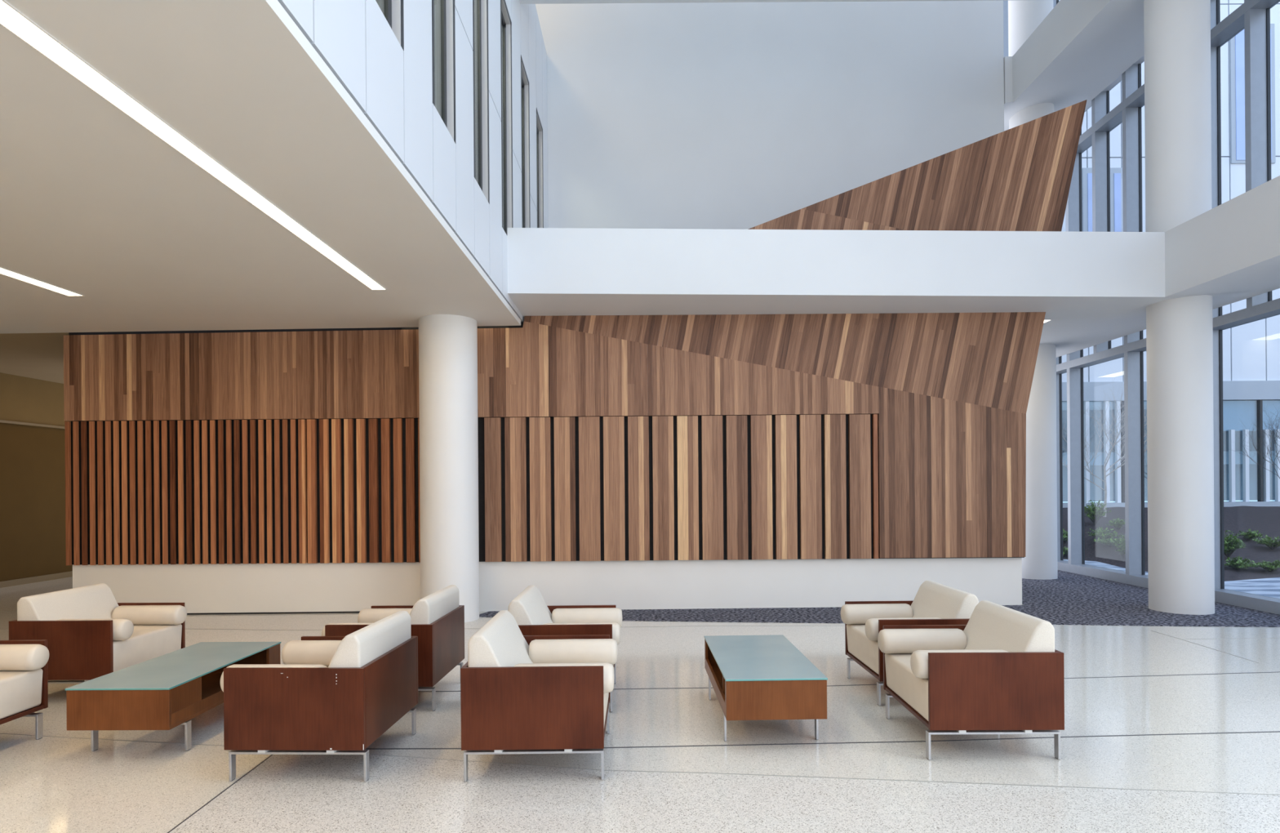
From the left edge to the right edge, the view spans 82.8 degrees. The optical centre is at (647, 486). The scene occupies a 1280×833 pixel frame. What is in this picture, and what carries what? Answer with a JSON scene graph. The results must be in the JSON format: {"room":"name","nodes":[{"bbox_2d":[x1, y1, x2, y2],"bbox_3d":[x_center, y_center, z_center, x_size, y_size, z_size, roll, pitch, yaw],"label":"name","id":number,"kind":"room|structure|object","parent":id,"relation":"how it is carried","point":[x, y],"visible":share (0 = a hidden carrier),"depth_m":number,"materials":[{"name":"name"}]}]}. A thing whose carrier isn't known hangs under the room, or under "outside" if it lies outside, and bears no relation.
{"room":"lobby","nodes":[
{"label":"lobby","id":0,"kind":"room"},
{"bbox_2d":[0,372,72,581],"bbox_3d":[-10.582,-0.211,4.000,0.240,3.700,24.000,0,0,0],"label":"wall","id":1,"kind":"structure","parent":0,"point":[33,543],"depth_m":12.40,"materials":[{"name":"brown paint"}]},
{"bbox_2d":[0,570,72,587],"bbox_3d":[-10.503,1.589,4.000,0.030,0.100,24.000,0,0,0],"label":"baseboard","id":2,"kind":"structure","parent":1,"relation":"attached to","point":[66,574],"depth_m":12.44,"materials":[{"name":"brown"}]},
{"bbox_2d":[0,0,520,383],"bbox_3d":[-6.090,-1.955,3.987,9.050,0.138,23.975,0,0,0],"label":"ceiling","id":3,"kind":"structure","parent":0,"point":[95,205],"depth_m":4.93,"materials":[{"name":"paint"}]},
{"bbox_2d":[0,266,84,296],"bbox_3d":[-5.755,-1.929,0.658,0.159,0.017,13.316,0,0,0],"label":"recessed light","id":4,"kind":"object","parent":3,"relation":"in","point":[3,271],"visible":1,"depth_m":6.85,"materials":[{"name":"white plastic"}]},
{"bbox_2d":[0,0,386,289],"bbox_3d":[-2.683,-1.977,0.631,0.149,0.017,13.261,0,0,0],"label":"recessed light","id":5,"kind":"object","parent":3,"relation":"in","point":[11,19],"visible":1,"depth_m":3.93,"materials":[{"name":"white plastic"}]},
{"bbox_2d":[277,0,548,322],"bbox_3d":[-1.683,-4.457,1.774,0.200,4.800,19.592,0,0,0],"label":"wall","id":6,"kind":"structure","parent":0,"point":[392,86],"depth_m":5.79,"materials":[{"name":"white paint"}]},
{"bbox_2d":[375,0,404,50],"bbox_3d":[-1.622,-4.118,4.361,0.087,2.620,0.635,0,0,0],"label":"window","id":7,"kind":"structure","parent":6,"relation":"in","point":[393,15],"depth_m":4.62,"materials":[{"name":"grey glass"}]},
{"bbox_2d":[431,0,456,143],"bbox_3d":[-1.622,-4.118,5.630,0.087,2.620,0.635,0,0,0],"label":"window","id":8,"kind":"structure","parent":6,"relation":"in","point":[447,35],"depth_m":5.89,"materials":[{"name":"grey glass"}]},
{"bbox_2d":[472,0,489,204],"bbox_3d":[-1.622,-4.118,6.901,0.087,2.620,0.635,0,0,0],"label":"window","id":9,"kind":"structure","parent":6,"relation":"in","point":[482,66],"depth_m":7.16,"materials":[{"name":"grey glass"}]},
{"bbox_2d":[500,0,513,235],"bbox_3d":[-1.622,-4.118,8.171,0.087,2.620,0.635,0,0,0],"label":"window","id":10,"kind":"structure","parent":6,"relation":"in","point":[505,20],"depth_m":8.43,"materials":[{"name":"grey glass"}]},
{"bbox_2d":[520,55,530,227],"bbox_3d":[-1.622,-4.118,9.441,0.087,2.620,0.635,0,0,0],"label":"window","id":11,"kind":"structure","parent":6,"relation":"in","point":[525,104],"depth_m":9.70,"materials":[{"name":"grey glass"}]},
{"bbox_2d":[536,108,543,227],"bbox_3d":[-1.622,-4.118,10.710,0.087,2.620,0.635,0,0,0],"label":"window","id":12,"kind":"structure","parent":6,"relation":"in","point":[539,126],"depth_m":10.97,"materials":[{"name":"grey glass"}]},
{"bbox_2d":[534,4,546,54],"bbox_3d":[-1.752,-6.872,1.785,0.300,0.030,19.570,0,0,0],"label":"trim","id":13,"kind":"structure","parent":6,"relation":"attached to","point":[535,4],"depth_m":10.90,"materials":[{"name":"white metal"}]},
{"bbox_2d":[418,314,479,622],"bbox_3d":[-2.369,-0.222,8.675,0.676,3.600,0.676,0,0,0],"label":"column","id":14,"kind":"structure","parent":0,"point":[447,343],"depth_m":8.39,"materials":[{"name":"paint"}]},
{"bbox_2d":[68,322,1024,614],"bbox_3d":[-1.198,-0.251,9.674,12.031,3.640,1.053,0,0,-1],"label":"wall","id":15,"kind":"structure","parent":0,"point":[343,587],"depth_m":9.16,"materials":[{"name":"paint"}]},
{"bbox_2d":[63,99,1086,564],"bbox_3d":[-0.904,-1.893,9.119,12.674,5.659,0.362,0,0,0],"label":"cladding","id":16,"kind":"object","parent":15,"relation":"attached to","point":[946,394],"visible":0.87,"depth_m":9.11,"materials":[{"name":"brown wood"}]},
{"bbox_2d":[0,576,1279,832],"bbox_3d":[-1.713,1.622,3.500,18.550,0.102,23.000,0,0,0],"label":"floor","id":17,"kind":"structure","parent":0,"point":[1168,729],"depth_m":4.09,"materials":[{"name":"beige stone"}]},
{"bbox_2d":[0,639,48,739],"bbox_3d":[-4.173,1.200,4.213,0.804,0.783,0.838,0,0,0],"label":"armchair","id":18,"kind":"object","parent":17,"relation":"on","point":[24,668],"visible":1,"depth_m":4.47,"materials":[{"name":"brown wood"}]},
{"bbox_2d":[8,582,186,683],"bbox_3d":[-4.258,1.200,5.717,0.804,0.783,0.838,0,0,1],"label":"armchair","id":19,"kind":"object","parent":17,"relation":"on","point":[89,634],"visible":0.86,"depth_m":5.40,"materials":[{"name":"brown wood"}]},
{"bbox_2d":[17,582,119,620],"bbox_3d":[-4.481,1.052,5.719,0.300,0.483,0.782,0,0,1],"label":"cushion","id":20,"kind":"object","parent":19,"relation":"on","point":[97,601],"depth_m":5.66,"materials":[{"name":"beige leather"}]},
{"bbox_2d":[65,641,280,751],"bbox_3d":[-3.038,1.369,4.793,0.603,0.427,1.249,0,0,1],"label":"coffee table","id":21,"kind":"object","parent":17,"relation":"on","point":[165,691],"visible":0.87,"depth_m":4.34,"materials":[{"name":"brown wood"}]},
{"bbox_2d":[220,610,417,781],"bbox_3d":[-1.887,1.183,4.257,0.805,0.783,0.839,0,0,2],"label":"armchair","id":22,"kind":"object","parent":17,"relation":"on","point":[330,695],"visible":1,"depth_m":3.85,"materials":[{"name":"brown wood"}]},
{"bbox_2d":[328,610,411,666],"bbox_3d":[-1.666,1.031,4.251,0.300,0.483,0.782,0,0,2],"label":"cushion","id":23,"kind":"object","parent":22,"relation":"on","point":[361,647],"depth_m":4.05,"materials":[{"name":"beige leather"}]},
{"bbox_2d":[321,584,464,711],"bbox_3d":[-1.889,1.183,5.466,0.804,0.783,0.838,0,0,1],"label":"armchair","id":24,"kind":"object","parent":17,"relation":"on","point":[437,618],"visible":0.5,"depth_m":5.22,"materials":[{"name":"brown wood"}]},
{"bbox_2d":[409,584,459,623],"bbox_3d":[-1.668,1.031,5.463,0.300,0.483,0.782,0,0,1],"label":"cushion","id":25,"kind":"object","parent":24,"relation":"on","point":[434,606],"depth_m":5.25,"materials":[{"name":"beige leather"}]},
{"bbox_2d":[460,609,617,781],"bbox_3d":[-0.584,1.173,4.240,0.804,0.783,0.838,0,0,-1],"label":"armchair","id":26,"kind":"object","parent":17,"relation":"on","point":[520,693],"visible":1,"depth_m":3.82,"materials":[{"name":"brown wood"}]},
{"bbox_2d":[467,609,533,666],"bbox_3d":[-0.807,1.025,4.238,0.300,0.483,0.782,0,0,-1],"label":"cushion","id":27,"kind":"object","parent":26,"relation":"on","point":[500,642],"depth_m":4.07,"materials":[{"name":"beige leather"}]},
{"bbox_2d":[508,585,622,711],"bbox_3d":[-0.594,1.173,5.410,0.804,0.783,0.838,0,0,-1],"label":"armchair","id":28,"kind":"object","parent":17,"relation":"on","point":[532,615],"visible":0.5,"depth_m":5.23,"materials":[{"name":"white leather"}]},
{"bbox_2d":[508,585,552,624],"bbox_3d":[-0.818,1.025,5.407,0.300,0.483,0.782,0,0,-1],"label":"cushion","id":29,"kind":"object","parent":28,"relation":"on","point":[529,606],"depth_m":5.24,"materials":[{"name":"beige leather"}]},
{"bbox_2d":[703,634,827,741],"bbox_3d":[0.747,1.341,4.891,0.603,0.427,1.249,0,0,-1],"label":"coffee table","id":30,"kind":"object","parent":17,"relation":"on","point":[751,677],"visible":1,"depth_m":4.33,"materials":[{"name":"brown wood"}]},
{"bbox_2d":[479,569,1279,626],"bbox_3d":[2.724,1.536,12.690,9.676,0.006,9.820,0,0,0],"label":"carpet","id":31,"kind":"object","parent":17,"relation":"on","point":[1070,598],"visible":0.5,"depth_m":8.87,"materials":[{"name":"grey carpet"}]},
{"bbox_2d":[840,580,978,705],"bbox_3d":[1.969,1.154,5.514,0.804,0.783,0.838,0,0,-1],"label":"armchair","id":32,"kind":"object","parent":17,"relation":"on","point":[934,602],"visible":0.61,"depth_m":5.50,"materials":[{"name":"brown wood"}]},
{"bbox_2d":[911,580,978,618],"bbox_3d":[2.190,1.002,5.519,0.300,0.483,0.782,0,0,-1],"label":"cushion","id":33,"kind":"object","parent":32,"relation":"on","point":[932,600],"depth_m":5.43,"materials":[{"name":"beige leather"}]},
{"bbox_2d":[877,600,1064,759],"bbox_3d":[1.937,1.154,4.488,0.804,0.783,0.838,0,0,1],"label":"armchair","id":34,"kind":"object","parent":17,"relation":"on","point":[1002,671],"visible":1,"depth_m":4.07,"materials":[{"name":"brown wood"}]},
{"bbox_2d":[963,600,1054,652],"bbox_3d":[2.158,1.002,4.485,0.300,0.483,0.782,0,0,1],"label":"cushion","id":35,"kind":"object","parent":34,"relation":"on","point":[997,628],"depth_m":4.38,"materials":[{"name":"beige leather"}]},
{"bbox_2d":[519,0,1013,4],"bbox_3d":[2.107,-6.446,8.630,7.410,0.740,0.940,0,0,0],"label":"beam","id":36,"kind":"structure","parent":0,"point":[522,2],"depth_m":9.08,"materials":[{"name":"white paint"}]},
{"bbox_2d":[535,0,1004,413],"bbox_3d":[-1.174,-5.231,11.720,13.730,13.600,0.300,0,0,0],"label":"wall","id":37,"kind":"structure","parent":0,"point":[689,115],"depth_m":11.57,"materials":[{"name":"white paint"}]},
{"bbox_2d":[506,227,1164,320],"bbox_3d":[2.246,-2.554,8.856,7.653,0.795,1.304,0,0,-1],"label":"parapet","id":38,"kind":"structure","parent":0,"point":[1064,275],"depth_m":8.36,"materials":[{"name":"white paint"}]},
{"bbox_2d":[1008,0,1057,579],"bbox_3d":[6.410,-5.288,12.110,0.666,13.600,0.666,0,0,0],"label":"column","id":39,"kind":"structure","parent":0,"point":[1039,562],"depth_m":11.81,"materials":[{"name":"paint"}]},
{"bbox_2d":[1004,0,1144,131],"bbox_3d":[6.512,-6.479,4.775,1.640,0.740,25.550,0,0,0],"label":"parapet","id":40,"kind":"object","parent":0,"point":[1080,47],"visible":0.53,"depth_m":10.62,"materials":[{"name":"white paint"}]},
{"bbox_2d":[1040,316,1146,357],"bbox_3d":[6.021,-2.540,13.720,2.680,0.450,8.200,0,0,0],"label":"ceiling","id":41,"kind":"structure","parent":0,"point":[1068,336],"depth_m":10.87,"materials":[{"name":"white paint"}]},
{"bbox_2d":[1003,0,1279,614],"bbox_3d":[7.481,-5.296,4.900,0.260,13.600,25.800,0,0,0],"label":"window","id":42,"kind":"structure","parent":0,"point":[1253,16],"depth_m":11.16,"materials":[{"name":"grey metal"}]},
{"bbox_2d":[1143,0,1214,614],"bbox_3d":[6.460,-5.289,8.860,0.654,13.600,0.654,0,0,0],"label":"column","id":43,"kind":"structure","parent":0,"point":[1177,33],"depth_m":8.60,"materials":[{"name":"paint"}]},
{"bbox_2d":[1109,175,1279,319],"bbox_3d":[6.711,-2.608,0.825,1.300,0.765,17.650,0,0,0],"label":"parapet","id":44,"kind":"object","parent":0,"point":[1229,252],"visible":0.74,"depth_m":7.75,"materials":[{"name":"white paint"}]},
{"label":"outside","id":45,"kind":"structure","parent":0,"visible":0},
{"bbox_2d":[1062,505,1279,581],"bbox_3d":[18.728,0.963,3.000,22.000,1.072,30.000,0,0,0],"label":"ground","id":46,"kind":"structure","parent":45,"point":[1265,519],"depth_m":15.16,"materials":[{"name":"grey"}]},
{"bbox_2d":[1062,528,1067,542],"bbox_3d":[8.895,1.049,15.618,0.622,0.330,0.447,0,0,-40],"label":"shrub","id":47,"kind":"object","parent":46,"relation":"on","point":[1064,532],"visible":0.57,"depth_m":15.53,"materials":[{"name":"green plant"}]},
{"bbox_2d":[1062,546,1067,555],"bbox_3d":[8.657,1.351,15.117,0.530,0.230,0.517,0,0,35],"label":"shrub","id":48,"kind":"object","parent":46,"relation":"on","point":[1064,549],"visible":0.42,"depth_m":15.06,"materials":[{"name":"green plant"}]},
{"bbox_2d":[1084,499,1111,524],"bbox_3d":[9.768,0.552,15.842,0.601,0.556,0.585,0,0,-42],"label":"shrub","id":49,"kind":"object","parent":46,"relation":"on","point":[1094,513],"visible":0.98,"depth_m":15.81,"materials":[{"name":"green plant"}]},
{"bbox_2d":[1062,377,1146,516],"bbox_3d":[10.448,-0.907,16.831,3.232,3.278,3.046,0,0,40],"label":"bare tree","id":50,"kind":"object","parent":46,"relation":"on","point":[1119,414],"visible":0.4,"depth_m":16.58,"materials":[{"name":"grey plant"}]},
{"bbox_2d":[1088,526,1121,539],"bbox_3d":[9.431,0.966,14.968,0.582,0.290,0.582,0,0,18],"label":"shrub","id":51,"kind":"object","parent":46,"relation":"on","point":[1100,533],"visible":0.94,"depth_m":14.91,"materials":[{"name":"green plant"}]},
{"bbox_2d":[1093,536,1120,546],"bbox_3d":[9.345,1.110,14.702,0.603,0.229,0.633,0,0,0],"label":"shrub","id":52,"kind":"object","parent":46,"relation":"on","point":[1109,542],"visible":0.94,"depth_m":14.64,"materials":[{"name":"green plant"}]},
{"bbox_2d":[1106,517,1124,529],"bbox_3d":[10.025,0.789,15.487,0.388,0.263,0.462,0,0,38],"label":"shrub","id":53,"kind":"object","parent":46,"relation":"on","point":[1118,523],"visible":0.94,"depth_m":15.45,"materials":[{"name":"green plant"}]},
{"bbox_2d":[1114,533,1125,559],"bbox_3d":[9.211,1.149,14.051,0.278,0.521,0.284,0,0,0],"label":"shrub","id":54,"kind":"object","parent":46,"relation":"on","point":[1122,547],"visible":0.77,"depth_m":14.06,"materials":[{"name":"green plant"}]},
{"bbox_2d":[1058,0,1279,507],"bbox_3d":[18.962,-7.082,19.100,22.030,17.000,2.400,0,0,0],"label":"neighbouring building","id":55,"kind":"structure","parent":46,"relation":"on","point":[1251,350],"depth_m":18.00,"materials":[{"name":"white"}]},
{"bbox_2d":[1062,559,1279,598],"bbox_3d":[9.872,1.508,2.700,4.280,0.055,25.400,0,0,0],"label":"path","id":56,"kind":"structure","parent":46,"relation":"on","point":[1270,587],"depth_m":10.99,"materials":[{"name":"grey concrete"}]},
{"bbox_2d":[1223,529,1245,557],"bbox_3d":[10.744,1.059,13.416,0.569,0.532,0.533,0,0,24],"label":"shrub","id":57,"kind":"object","parent":46,"relation":"on","point":[1230,545],"visible":0.73,"depth_m":13.33,"materials":[{"name":"green plant"}]},
{"bbox_2d":[1224,555,1259,569],"bbox_3d":[10.289,1.329,12.647,0.674,0.256,0.632,0,0,-20],"label":"shrub","id":58,"kind":"object","parent":46,"relation":"on","point":[1238,563],"visible":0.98,"depth_m":12.61,"materials":[{"name":"green plant"}]},
{"bbox_2d":[1232,528,1265,540],"bbox_3d":[12.067,0.967,14.601,0.438,0.263,0.527,0,0,0],"label":"shrub","id":59,"kind":"object","parent":46,"relation":"on","point":[1249,535],"visible":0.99,"depth_m":14.54,"materials":[{"name":"green plant"}]},
{"bbox_2d":[1231,400,1279,478],"bbox_3d":[14.389,-0.732,15.914,2.415,3.140,2.935,0,0,20],"label":"bare tree","id":60,"kind":"object","parent":46,"relation":"on","point":[1272,426],"visible":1,"depth_m":16.66,"materials":[{"name":"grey plant"}]},
{"bbox_2d":[1250,559,1279,571],"bbox_3d":[10.662,1.350,12.414,0.544,0.234,0.582,0,0,25],"label":"shrub","id":61,"kind":"object","parent":46,"relation":"on","point":[1271,566],"visible":0.99,"depth_m":12.36,"materials":[{"name":"green plant"}]},
{"bbox_2d":[1252,534,1279,549],"bbox_3d":[12.043,1.061,13.956,0.614,0.298,0.599,0,0,16],"label":"shrub","id":62,"kind":"object","parent":46,"relation":"on","point":[1272,544],"visible":1,"depth_m":13.91,"materials":[{"name":"green plant"}]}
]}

